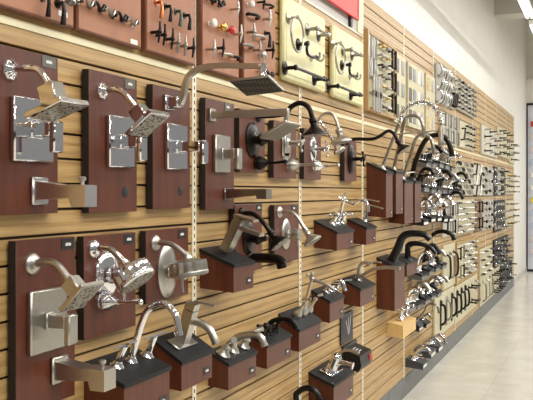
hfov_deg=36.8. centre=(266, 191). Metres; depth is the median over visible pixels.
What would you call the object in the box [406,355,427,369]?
display box
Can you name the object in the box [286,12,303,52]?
towel ring
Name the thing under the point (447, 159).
faucet
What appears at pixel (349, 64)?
paper holder
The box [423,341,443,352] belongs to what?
display box
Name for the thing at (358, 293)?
display box
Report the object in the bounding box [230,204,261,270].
board
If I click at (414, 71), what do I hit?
sample
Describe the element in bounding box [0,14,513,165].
trim
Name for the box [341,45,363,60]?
towel bar
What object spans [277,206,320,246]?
shower
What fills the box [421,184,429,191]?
display box
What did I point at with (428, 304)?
faucet
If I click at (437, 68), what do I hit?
board
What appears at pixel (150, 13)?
board
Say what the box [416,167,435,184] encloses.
faucet
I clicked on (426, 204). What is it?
faucet
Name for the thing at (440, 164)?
display box
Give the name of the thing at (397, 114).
sample
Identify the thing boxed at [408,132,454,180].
faucet
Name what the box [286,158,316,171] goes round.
tub spout
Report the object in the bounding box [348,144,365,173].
shower valve
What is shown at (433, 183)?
faucet
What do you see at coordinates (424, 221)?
display box
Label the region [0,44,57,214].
board
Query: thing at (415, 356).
faucet
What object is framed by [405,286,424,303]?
faucet
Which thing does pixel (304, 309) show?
faucet
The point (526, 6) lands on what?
strip light
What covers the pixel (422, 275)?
display box
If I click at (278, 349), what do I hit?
display box
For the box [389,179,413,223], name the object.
display box
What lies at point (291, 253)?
board
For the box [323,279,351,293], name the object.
faucet
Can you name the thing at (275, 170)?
board
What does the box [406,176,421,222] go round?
display box
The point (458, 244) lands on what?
board
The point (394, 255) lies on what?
kitchen faucet
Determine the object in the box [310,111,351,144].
shower
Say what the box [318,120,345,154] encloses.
shower
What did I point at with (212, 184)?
board
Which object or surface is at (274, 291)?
wall
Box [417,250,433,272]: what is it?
faucet
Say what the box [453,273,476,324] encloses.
board
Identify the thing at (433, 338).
faucet
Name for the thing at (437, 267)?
display box
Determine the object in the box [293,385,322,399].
faucet
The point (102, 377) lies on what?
tub spout
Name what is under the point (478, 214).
board
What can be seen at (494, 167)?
board
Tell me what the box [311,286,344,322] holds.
display box
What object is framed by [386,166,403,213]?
display box
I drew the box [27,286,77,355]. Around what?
shower valve
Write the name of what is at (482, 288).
board
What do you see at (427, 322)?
display box
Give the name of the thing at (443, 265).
display box
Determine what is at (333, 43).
towel ring
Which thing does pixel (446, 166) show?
display box
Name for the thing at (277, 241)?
shower
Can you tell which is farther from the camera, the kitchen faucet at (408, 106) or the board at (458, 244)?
the board at (458, 244)
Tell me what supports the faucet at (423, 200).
on the display box at (424, 221)
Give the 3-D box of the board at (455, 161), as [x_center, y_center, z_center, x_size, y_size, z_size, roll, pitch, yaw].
[2.270,-0.155,9.259,0.022,0.390,1.060,0,0,23]
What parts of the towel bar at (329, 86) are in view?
post, post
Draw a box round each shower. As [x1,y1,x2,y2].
[3,59,88,121]
[25,253,103,311]
[89,240,154,293]
[97,82,169,137]
[151,235,208,278]
[164,62,283,110]
[208,108,300,140]
[239,207,287,250]
[256,100,326,136]
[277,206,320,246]
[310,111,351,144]
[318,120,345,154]
[346,129,409,154]
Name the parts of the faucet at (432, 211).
handle, spout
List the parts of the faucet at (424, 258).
handle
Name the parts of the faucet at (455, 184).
spout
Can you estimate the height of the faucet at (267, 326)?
0.098 m
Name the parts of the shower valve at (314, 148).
plate, handle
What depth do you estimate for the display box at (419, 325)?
6.84 m
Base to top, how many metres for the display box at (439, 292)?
0.080 m
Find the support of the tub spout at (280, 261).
attached to the board at (257, 208)
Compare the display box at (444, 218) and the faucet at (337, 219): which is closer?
the faucet at (337, 219)
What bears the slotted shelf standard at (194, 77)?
attached to the wall at (274, 291)
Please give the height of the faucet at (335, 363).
0.148 m
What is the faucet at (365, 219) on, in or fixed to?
on the display box at (365, 233)
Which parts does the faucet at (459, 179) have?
handle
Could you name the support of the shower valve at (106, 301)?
attached to the board at (93, 322)
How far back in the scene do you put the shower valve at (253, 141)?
3.66 m
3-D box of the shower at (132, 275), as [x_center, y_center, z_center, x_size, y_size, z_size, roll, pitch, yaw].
[-0.453,0.235,2.518,0.213,0.166,0.130,0,0,25]
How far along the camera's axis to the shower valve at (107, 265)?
2.59 m
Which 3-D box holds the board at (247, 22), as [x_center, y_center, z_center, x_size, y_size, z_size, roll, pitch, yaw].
[-0.020,-0.769,3.789,0.075,0.532,0.384,0,0,23]
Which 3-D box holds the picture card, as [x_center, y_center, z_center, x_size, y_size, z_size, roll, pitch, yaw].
[0.515,0.870,5.137,0.010,0.190,0.260,0,0,23]
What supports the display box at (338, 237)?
attached to the wall at (274, 291)
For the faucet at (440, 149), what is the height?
0.154 m
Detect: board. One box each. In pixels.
[0,0,72,28]
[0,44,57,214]
[8,236,74,399]
[71,0,140,49]
[77,232,135,339]
[82,69,136,212]
[140,0,195,65]
[140,227,187,303]
[147,84,189,208]
[196,0,238,78]
[200,98,233,209]
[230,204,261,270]
[234,108,264,172]
[239,0,274,79]
[269,120,295,178]
[270,204,297,260]
[279,0,324,92]
[299,128,320,179]
[329,24,362,106]
[341,141,355,180]
[363,29,395,119]
[392,54,405,124]
[406,61,423,130]
[424,73,434,133]
[433,286,457,337]
[434,63,453,109]
[439,111,456,146]
[441,200,455,236]
[441,242,455,290]
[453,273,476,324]
[454,77,474,118]
[454,160,470,195]
[454,199,474,235]
[454,236,476,284]
[457,120,473,150]
[470,163,484,195]
[473,199,480,231]
[479,245,491,278]
[479,266,499,306]
[480,124,496,157]
[481,200,492,230]
[484,166,492,195]
[493,166,497,194]
[493,200,504,232]
[493,234,507,267]
[496,126,508,158]
[498,167,500,194]
[500,258,511,287]
[501,168,504,194]
[505,173,514,193]
[505,200,514,224]
[509,142,514,163]
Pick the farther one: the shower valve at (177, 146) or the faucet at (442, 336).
the faucet at (442, 336)
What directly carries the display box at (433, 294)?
attached to the wall at (274, 291)
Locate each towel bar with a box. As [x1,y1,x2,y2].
[282,61,327,85]
[305,23,331,41]
[326,80,362,99]
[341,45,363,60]
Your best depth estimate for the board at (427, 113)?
7.42 m
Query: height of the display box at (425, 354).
0.077 m
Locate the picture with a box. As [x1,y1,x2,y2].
[342,314,351,339]
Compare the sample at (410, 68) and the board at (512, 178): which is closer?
the sample at (410, 68)
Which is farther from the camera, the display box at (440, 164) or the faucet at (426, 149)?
the display box at (440, 164)
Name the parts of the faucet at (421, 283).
handle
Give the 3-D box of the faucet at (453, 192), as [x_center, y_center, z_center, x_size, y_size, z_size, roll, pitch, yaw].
[1.844,0.114,7.910,0.230,0.251,0.061,0,0,23]
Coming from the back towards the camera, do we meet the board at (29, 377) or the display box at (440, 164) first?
the display box at (440, 164)
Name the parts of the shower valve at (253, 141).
plate, handle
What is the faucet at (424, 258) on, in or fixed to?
on the display box at (429, 270)
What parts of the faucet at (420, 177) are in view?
handle, handle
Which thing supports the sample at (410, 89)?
attached to the board at (409, 83)
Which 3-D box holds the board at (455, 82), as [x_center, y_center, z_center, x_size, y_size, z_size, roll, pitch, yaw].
[2.335,-1.093,9.411,0.022,0.345,1.350,0,0,23]
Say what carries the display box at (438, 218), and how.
attached to the wall at (274, 291)
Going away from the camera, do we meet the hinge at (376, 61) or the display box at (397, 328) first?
the hinge at (376, 61)
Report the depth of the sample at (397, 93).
6.30 m
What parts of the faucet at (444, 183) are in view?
spout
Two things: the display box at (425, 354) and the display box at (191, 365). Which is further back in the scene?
the display box at (425, 354)
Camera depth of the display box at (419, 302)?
6.72 m
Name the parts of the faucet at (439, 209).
handle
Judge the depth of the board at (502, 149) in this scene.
12.73 m
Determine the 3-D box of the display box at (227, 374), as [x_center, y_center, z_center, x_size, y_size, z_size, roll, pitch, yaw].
[-0.143,0.746,3.474,0.100,0.161,0.297,0,0,23]
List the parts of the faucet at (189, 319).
lever, spout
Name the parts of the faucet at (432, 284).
spout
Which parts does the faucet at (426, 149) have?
handle, handle, spout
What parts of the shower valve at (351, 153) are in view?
plate, handle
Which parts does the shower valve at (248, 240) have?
plate, handle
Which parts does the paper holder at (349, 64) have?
post, arm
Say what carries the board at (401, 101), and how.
attached to the wall at (274, 291)
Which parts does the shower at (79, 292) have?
arm, nozzle plate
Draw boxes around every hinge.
[370,57,372,79]
[373,37,374,58]
[373,58,374,74]
[375,60,377,75]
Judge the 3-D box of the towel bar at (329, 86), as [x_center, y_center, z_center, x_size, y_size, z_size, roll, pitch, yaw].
[0.485,-0.621,4.903,0.072,0.069,0.529,0,0,23]
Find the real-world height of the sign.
0.525 m
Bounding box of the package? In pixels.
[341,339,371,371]
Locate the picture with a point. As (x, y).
(347, 319)
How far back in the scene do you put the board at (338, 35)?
5.01 m
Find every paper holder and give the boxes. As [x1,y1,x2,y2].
[296,38,318,59]
[340,60,357,77]
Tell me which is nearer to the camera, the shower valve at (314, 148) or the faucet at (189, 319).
the faucet at (189, 319)
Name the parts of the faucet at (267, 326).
handle, handle, spout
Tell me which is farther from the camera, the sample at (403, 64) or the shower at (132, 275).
the sample at (403, 64)
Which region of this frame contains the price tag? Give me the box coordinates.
[130,39,137,44]
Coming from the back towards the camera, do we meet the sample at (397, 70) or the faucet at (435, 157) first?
the faucet at (435, 157)
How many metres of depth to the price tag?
2.77 m
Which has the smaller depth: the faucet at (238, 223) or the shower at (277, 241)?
the faucet at (238, 223)
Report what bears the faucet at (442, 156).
on the display box
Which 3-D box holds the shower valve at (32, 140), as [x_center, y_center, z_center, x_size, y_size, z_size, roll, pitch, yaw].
[-0.625,-0.176,2.254,0.101,0.180,0.170,0,0,23]
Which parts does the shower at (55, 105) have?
arm, nozzle plate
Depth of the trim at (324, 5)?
4.93 m
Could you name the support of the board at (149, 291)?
attached to the wall at (274, 291)
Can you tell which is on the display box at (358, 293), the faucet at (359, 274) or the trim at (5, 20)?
the faucet at (359, 274)
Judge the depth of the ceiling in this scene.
16.70 m
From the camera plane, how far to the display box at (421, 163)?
6.90 m
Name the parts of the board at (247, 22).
cabinet pull, round pull, cabinet pull, cabinet pull, cabinet pull, cabinet pull, round pull, cabinet pull, drop pull, cabinet pull, cabinet pull, cabinet pull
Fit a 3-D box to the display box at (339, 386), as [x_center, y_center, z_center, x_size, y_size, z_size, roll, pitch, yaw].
[0.380,1.110,4.640,0.153,0.200,0.382,0,0,23]
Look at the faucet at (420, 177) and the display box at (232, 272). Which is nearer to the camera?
the display box at (232, 272)
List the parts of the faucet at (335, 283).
handle, spout, handle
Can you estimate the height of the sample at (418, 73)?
0.110 m
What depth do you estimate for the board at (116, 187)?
2.61 m
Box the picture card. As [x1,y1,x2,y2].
[340,310,352,345]
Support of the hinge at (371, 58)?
attached to the board at (367, 83)
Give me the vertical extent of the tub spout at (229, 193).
0.048 m
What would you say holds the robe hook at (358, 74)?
attached to the board at (338, 35)
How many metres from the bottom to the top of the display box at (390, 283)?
0.387 m
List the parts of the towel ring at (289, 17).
post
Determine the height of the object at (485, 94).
2.897 m
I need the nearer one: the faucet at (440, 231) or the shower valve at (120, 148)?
the shower valve at (120, 148)
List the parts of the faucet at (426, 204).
handle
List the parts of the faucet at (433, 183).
handle, spout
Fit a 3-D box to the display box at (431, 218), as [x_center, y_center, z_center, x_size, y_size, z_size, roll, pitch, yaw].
[1.426,0.229,7.127,0.135,0.080,0.212,0,0,23]
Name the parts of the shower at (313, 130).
arm, nozzle plate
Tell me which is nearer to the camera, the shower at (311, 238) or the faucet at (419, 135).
the shower at (311, 238)
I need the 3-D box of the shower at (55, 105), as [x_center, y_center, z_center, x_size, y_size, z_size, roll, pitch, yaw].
[-0.604,-0.280,2.154,0.218,0.173,0.124,0,0,23]
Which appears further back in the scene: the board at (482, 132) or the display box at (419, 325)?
the board at (482, 132)
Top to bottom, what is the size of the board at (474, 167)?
0.395 m
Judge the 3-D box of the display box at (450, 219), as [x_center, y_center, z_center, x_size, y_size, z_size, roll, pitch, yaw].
[1.771,0.257,7.941,0.135,0.080,0.212,0,0,23]
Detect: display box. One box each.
[84,347,171,399]
[153,331,213,391]
[199,245,254,292]
[208,340,257,390]
[249,327,291,368]
[278,306,321,351]
[308,359,353,399]
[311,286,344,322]
[314,218,354,249]
[342,274,374,306]
[347,217,376,244]
[366,162,393,217]
[376,254,405,310]
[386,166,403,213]
[387,316,415,338]
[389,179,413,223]
[398,253,418,276]
[405,302,416,310]
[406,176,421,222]
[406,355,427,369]
[408,271,427,280]
[409,218,428,225]
[413,158,431,167]
[414,316,423,331]
[414,344,435,358]
[415,299,423,309]
[418,296,430,304]
[419,318,430,327]
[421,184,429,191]
[421,187,436,192]
[421,267,434,275]
[422,215,435,222]
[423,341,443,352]
[426,291,436,300]
[428,161,437,166]
[428,264,440,271]
[432,160,443,167]
[432,215,441,221]
[432,289,442,297]
[435,187,442,193]
[435,261,446,269]
[438,187,447,193]
[439,163,449,169]
[440,166,455,171]
[440,216,448,222]
[443,215,453,221]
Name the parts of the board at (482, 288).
door pull, door pull, door pull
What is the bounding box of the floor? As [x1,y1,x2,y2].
[402,272,532,399]
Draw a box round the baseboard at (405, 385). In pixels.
[380,267,526,399]
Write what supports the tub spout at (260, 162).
attached to the board at (240, 124)
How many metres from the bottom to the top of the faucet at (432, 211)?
0.145 m
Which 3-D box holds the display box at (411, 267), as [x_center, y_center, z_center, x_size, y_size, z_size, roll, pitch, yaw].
[1.123,0.583,6.438,0.115,0.160,0.402,0,0,23]
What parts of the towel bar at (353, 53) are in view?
post, post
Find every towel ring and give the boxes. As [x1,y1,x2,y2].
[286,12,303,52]
[331,39,345,74]
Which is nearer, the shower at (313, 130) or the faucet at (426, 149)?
the shower at (313, 130)
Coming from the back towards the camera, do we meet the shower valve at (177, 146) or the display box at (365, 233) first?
the display box at (365, 233)
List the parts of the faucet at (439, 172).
handle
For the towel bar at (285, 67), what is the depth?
4.14 m
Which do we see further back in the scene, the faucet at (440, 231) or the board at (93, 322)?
the faucet at (440, 231)
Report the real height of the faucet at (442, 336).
0.099 m
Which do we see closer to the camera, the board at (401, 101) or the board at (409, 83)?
the board at (401, 101)
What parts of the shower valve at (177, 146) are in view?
plate, handle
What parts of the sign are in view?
sign panel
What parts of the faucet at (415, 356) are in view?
handle, spout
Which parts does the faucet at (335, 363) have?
spout, lever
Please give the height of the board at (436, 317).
0.415 m
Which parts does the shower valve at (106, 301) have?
plate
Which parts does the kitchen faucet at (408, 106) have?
hose arm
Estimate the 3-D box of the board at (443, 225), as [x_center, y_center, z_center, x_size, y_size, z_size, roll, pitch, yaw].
[1.919,0.273,8.430,0.022,0.375,0.740,0,0,23]
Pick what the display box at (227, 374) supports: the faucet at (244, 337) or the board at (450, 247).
the faucet at (244, 337)
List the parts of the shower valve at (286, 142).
plate, handle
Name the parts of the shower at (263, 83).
arm, nozzle plate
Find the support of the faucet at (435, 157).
on the display box
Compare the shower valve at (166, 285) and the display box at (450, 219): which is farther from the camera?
the display box at (450, 219)
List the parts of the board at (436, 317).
door pull, door pull, door pull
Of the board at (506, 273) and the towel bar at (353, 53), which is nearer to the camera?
the towel bar at (353, 53)
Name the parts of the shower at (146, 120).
arm, nozzle plate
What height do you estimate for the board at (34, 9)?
0.540 m
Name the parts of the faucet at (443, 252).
spout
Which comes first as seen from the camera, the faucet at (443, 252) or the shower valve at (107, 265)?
the shower valve at (107, 265)
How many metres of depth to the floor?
8.07 m
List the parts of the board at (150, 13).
cabinet pull, drop pull, cabinet pull, drop pull, cabinet pull, cabinet pull, drop pull, cabinet pull, drop pull, cabinet pull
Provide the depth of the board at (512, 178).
13.65 m
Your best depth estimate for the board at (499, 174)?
12.37 m
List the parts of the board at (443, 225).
cabinet pull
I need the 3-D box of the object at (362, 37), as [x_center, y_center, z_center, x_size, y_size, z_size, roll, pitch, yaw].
[0.659,0.086,5.489,0.005,2.897,0.034,0,0,23]
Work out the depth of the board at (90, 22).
2.64 m
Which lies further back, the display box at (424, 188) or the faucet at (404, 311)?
the display box at (424, 188)
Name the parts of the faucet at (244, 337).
handle, spout, handle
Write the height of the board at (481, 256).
0.380 m
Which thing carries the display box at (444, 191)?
attached to the wall at (274, 291)
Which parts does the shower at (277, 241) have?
arm, nozzle plate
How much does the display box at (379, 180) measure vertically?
0.388 m
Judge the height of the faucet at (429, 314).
0.072 m
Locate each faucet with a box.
[109,300,182,369]
[167,300,219,349]
[216,326,267,358]
[219,214,264,252]
[256,316,298,337]
[293,272,334,318]
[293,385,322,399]
[319,349,359,376]
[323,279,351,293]
[329,192,369,225]
[354,261,400,281]
[362,198,382,222]
[378,99,443,169]
[387,230,431,262]
[391,114,425,169]
[396,304,414,319]
[403,133,435,179]
[403,241,436,260]
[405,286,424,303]
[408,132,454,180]
[411,281,431,301]
[411,346,432,360]
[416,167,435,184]
[416,303,439,321]
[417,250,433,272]
[418,282,437,297]
[419,146,437,160]
[420,243,441,268]
[421,192,442,215]
[421,198,434,217]
[421,313,431,320]
[421,336,442,346]
[423,167,442,186]
[425,275,444,293]
[426,145,443,161]
[428,248,446,265]
[429,200,447,214]
[429,333,447,344]
[430,174,447,187]
[432,149,448,161]
[432,229,455,262]
[432,274,449,290]
[435,169,453,187]
[436,195,454,215]
[439,148,455,162]
[441,172,457,187]
[441,191,464,215]
[445,153,460,165]
[447,177,463,189]
[452,171,467,188]
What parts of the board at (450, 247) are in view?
door pull, door pull, door pull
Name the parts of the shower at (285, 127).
arm, nozzle plate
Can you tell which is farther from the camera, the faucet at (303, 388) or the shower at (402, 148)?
the shower at (402, 148)
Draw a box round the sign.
[327,0,358,26]
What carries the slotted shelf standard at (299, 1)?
attached to the wall at (274, 291)
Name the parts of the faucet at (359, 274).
spout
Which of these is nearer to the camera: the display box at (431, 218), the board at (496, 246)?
the display box at (431, 218)
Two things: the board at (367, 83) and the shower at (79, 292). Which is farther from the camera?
the board at (367, 83)
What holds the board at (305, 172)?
attached to the wall at (274, 291)
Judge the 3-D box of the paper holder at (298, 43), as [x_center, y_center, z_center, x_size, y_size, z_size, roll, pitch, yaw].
[0.220,-0.764,4.282,0.069,0.100,0.184,0,0,23]
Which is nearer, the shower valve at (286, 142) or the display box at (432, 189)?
the shower valve at (286, 142)
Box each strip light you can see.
[518,0,532,18]
[529,20,532,31]
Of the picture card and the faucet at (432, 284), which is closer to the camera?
the picture card
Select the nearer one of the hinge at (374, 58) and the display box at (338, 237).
the display box at (338, 237)
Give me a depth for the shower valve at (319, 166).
4.44 m
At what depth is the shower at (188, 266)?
2.81 m
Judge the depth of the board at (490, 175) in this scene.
11.31 m
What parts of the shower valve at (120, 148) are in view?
handle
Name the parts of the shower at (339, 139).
arm, nozzle plate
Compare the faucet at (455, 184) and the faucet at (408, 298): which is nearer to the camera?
the faucet at (408, 298)
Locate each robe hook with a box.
[310,52,324,61]
[349,72,361,79]
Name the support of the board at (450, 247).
attached to the wall at (274, 291)
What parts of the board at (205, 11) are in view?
cabinet pull, round pull, cabinet pull, cabinet pull, round pull, cabinet pull, round pull, cabinet pull, cabinet pull, cabinet pull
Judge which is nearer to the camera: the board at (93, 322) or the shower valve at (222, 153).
the board at (93, 322)
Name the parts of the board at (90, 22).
cabinet pull, cabinet pull, cabinet pull, cabinet pull, cabinet pull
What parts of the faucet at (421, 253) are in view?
spout, handle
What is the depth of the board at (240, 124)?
3.63 m
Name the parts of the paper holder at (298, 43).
post, arm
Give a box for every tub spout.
[31,176,96,206]
[51,354,115,391]
[224,188,271,199]
[247,251,286,269]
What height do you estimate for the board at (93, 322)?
0.325 m
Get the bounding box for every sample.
[396,58,398,72]
[396,81,398,95]
[396,104,398,117]
[402,61,404,75]
[402,84,404,97]
[409,66,411,79]
[409,87,411,100]
[413,69,415,82]
[413,90,415,101]
[417,71,419,84]
[421,74,423,86]
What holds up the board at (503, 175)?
attached to the wall at (274, 291)
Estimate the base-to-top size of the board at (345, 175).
0.260 m
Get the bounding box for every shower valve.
[11,95,62,162]
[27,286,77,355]
[94,251,125,299]
[96,291,142,311]
[106,114,146,167]
[157,246,187,297]
[165,123,207,169]
[213,134,241,172]
[242,222,267,253]
[245,122,270,157]
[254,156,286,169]
[281,132,304,162]
[281,218,302,249]
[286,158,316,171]
[310,137,329,161]
[312,160,339,171]
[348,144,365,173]
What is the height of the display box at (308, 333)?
0.188 m
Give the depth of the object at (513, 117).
14.46 m
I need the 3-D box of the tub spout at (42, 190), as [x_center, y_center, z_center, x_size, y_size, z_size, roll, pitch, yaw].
[-0.574,-0.001,2.269,0.183,0.086,0.070,0,0,23]
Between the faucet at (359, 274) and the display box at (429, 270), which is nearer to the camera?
the faucet at (359, 274)
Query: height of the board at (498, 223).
0.470 m
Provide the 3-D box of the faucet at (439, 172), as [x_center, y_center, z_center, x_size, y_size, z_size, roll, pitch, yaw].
[1.467,-0.136,7.123,0.197,0.181,0.212,0,0,39]
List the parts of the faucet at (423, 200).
spout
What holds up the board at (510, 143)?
attached to the wall at (274, 291)
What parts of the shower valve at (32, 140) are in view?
handle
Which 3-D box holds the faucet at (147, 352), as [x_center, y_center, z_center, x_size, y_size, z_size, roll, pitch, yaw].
[-0.410,0.469,2.692,0.237,0.220,0.227,0,0,-13]
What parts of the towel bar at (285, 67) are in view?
post, post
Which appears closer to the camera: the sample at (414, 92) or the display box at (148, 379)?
the display box at (148, 379)
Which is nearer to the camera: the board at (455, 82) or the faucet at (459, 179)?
the faucet at (459, 179)
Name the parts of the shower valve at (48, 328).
handle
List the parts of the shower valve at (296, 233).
plate, handle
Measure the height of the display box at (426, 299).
0.080 m
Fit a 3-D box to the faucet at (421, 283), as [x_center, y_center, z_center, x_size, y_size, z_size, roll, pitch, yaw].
[1.285,0.836,6.728,0.196,0.169,0.212,0,0,39]
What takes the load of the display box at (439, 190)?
attached to the wall at (274, 291)
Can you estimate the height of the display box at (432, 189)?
0.080 m
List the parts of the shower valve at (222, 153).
plate, handle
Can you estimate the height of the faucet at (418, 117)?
0.419 m
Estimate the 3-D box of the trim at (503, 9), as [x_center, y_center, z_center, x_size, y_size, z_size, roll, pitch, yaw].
[6.561,-3.150,11.121,6.530,0.900,0.400,0,0,23]
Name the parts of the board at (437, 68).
cabinet pull, cabinet pull, cabinet pull, cabinet pull, cabinet pull, cabinet pull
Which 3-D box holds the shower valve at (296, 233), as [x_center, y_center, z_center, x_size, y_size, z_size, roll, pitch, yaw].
[0.134,0.214,4.064,0.084,0.160,0.110,0,0,23]
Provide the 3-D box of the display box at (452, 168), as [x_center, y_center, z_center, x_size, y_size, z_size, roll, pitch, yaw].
[1.836,-0.247,8.106,0.125,0.080,0.212,0,0,23]
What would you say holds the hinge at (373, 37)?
attached to the board at (367, 83)
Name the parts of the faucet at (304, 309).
handle, handle, spout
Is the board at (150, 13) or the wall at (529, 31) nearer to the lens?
the board at (150, 13)
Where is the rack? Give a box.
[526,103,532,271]
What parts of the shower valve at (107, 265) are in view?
plate, handle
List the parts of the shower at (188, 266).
arm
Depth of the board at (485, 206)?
10.93 m
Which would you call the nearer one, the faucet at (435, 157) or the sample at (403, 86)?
the sample at (403, 86)
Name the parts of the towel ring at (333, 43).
post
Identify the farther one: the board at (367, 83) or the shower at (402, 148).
the board at (367, 83)
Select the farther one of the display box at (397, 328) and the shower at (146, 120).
the display box at (397, 328)
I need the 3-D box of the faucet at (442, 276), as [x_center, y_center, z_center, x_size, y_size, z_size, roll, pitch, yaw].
[1.621,0.851,7.525,0.191,0.151,0.212,0,0,39]
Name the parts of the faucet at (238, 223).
lever, spout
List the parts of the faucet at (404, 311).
handle, spout, handle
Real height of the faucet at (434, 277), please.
0.164 m
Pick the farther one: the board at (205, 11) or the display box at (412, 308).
the display box at (412, 308)
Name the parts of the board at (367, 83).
hinge, cabinet pull, cabinet pull, cabinet pull, hinge, cabinet pull, cabinet pull, cabinet pull, cabinet pull, cabinet pull, cabinet pull, cabinet pull, cabinet pull, cabinet pull, cabinet pull, cabinet pull, cabinet pull, cabinet pull, cabinet pull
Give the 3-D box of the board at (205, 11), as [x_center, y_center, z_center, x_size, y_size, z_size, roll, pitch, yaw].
[-0.183,-0.769,3.406,0.073,0.532,0.360,0,0,23]
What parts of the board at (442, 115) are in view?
cabinet pull, cabinet pull, cabinet pull, cabinet pull, cabinet pull, cabinet pull, cabinet pull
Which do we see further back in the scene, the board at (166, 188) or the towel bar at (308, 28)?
the towel bar at (308, 28)
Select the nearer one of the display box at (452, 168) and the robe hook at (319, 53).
the robe hook at (319, 53)
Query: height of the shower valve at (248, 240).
0.150 m
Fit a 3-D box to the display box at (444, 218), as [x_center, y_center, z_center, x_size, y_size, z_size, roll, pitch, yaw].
[1.661,0.249,7.680,0.135,0.080,0.212,0,0,23]
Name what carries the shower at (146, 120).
attached to the board at (116, 187)
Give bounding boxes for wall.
[0,0,526,399]
[527,24,532,102]
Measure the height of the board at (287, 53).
0.435 m
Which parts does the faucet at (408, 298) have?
handle, handle, spout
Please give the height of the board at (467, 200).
0.390 m
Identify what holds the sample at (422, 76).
attached to the board at (409, 83)
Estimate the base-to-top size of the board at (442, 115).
0.310 m
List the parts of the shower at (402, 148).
arm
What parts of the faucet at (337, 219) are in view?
handle, handle, spout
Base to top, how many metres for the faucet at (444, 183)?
0.161 m
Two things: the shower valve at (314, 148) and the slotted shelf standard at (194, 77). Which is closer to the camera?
the slotted shelf standard at (194, 77)
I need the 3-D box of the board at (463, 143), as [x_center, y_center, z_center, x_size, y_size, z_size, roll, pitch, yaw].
[2.358,-0.660,9.466,0.022,0.300,1.130,0,0,23]
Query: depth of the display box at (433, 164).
7.16 m
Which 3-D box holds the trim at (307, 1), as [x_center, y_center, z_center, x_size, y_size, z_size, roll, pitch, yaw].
[1.039,0.165,6.420,0.036,3.070,17.632,0,0,23]
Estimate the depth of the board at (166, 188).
2.96 m
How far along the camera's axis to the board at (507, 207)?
13.65 m
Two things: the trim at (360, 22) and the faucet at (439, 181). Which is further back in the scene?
the faucet at (439, 181)
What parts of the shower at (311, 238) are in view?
arm, nozzle plate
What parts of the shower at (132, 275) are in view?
arm, nozzle plate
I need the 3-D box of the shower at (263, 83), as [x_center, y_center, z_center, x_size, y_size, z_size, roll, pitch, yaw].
[-0.164,-0.387,2.913,0.434,0.164,0.150,0,0,23]
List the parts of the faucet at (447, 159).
handle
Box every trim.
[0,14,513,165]
[304,0,513,116]
[308,0,356,30]
[357,0,362,34]
[494,0,532,19]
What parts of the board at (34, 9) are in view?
drop pull, stem, drop pull, round pull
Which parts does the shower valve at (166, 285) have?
plate, handle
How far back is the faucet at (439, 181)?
7.60 m
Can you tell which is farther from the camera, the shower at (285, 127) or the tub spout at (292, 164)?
the tub spout at (292, 164)
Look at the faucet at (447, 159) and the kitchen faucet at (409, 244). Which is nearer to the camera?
the kitchen faucet at (409, 244)
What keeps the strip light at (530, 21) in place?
hanging from the ceiling
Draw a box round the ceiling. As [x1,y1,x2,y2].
[524,18,532,23]
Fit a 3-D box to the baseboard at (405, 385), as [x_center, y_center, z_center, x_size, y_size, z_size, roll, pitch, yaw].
[1.598,1.619,7.741,0.034,0.163,20.500,0,0,23]
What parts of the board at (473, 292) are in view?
door pull, door pull, door pull, door pull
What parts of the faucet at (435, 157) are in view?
spout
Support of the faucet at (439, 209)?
on the display box
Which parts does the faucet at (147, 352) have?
handle, handle, spout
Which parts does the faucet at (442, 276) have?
spout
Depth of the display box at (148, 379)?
2.62 m
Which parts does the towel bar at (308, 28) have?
post, post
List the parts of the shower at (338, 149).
arm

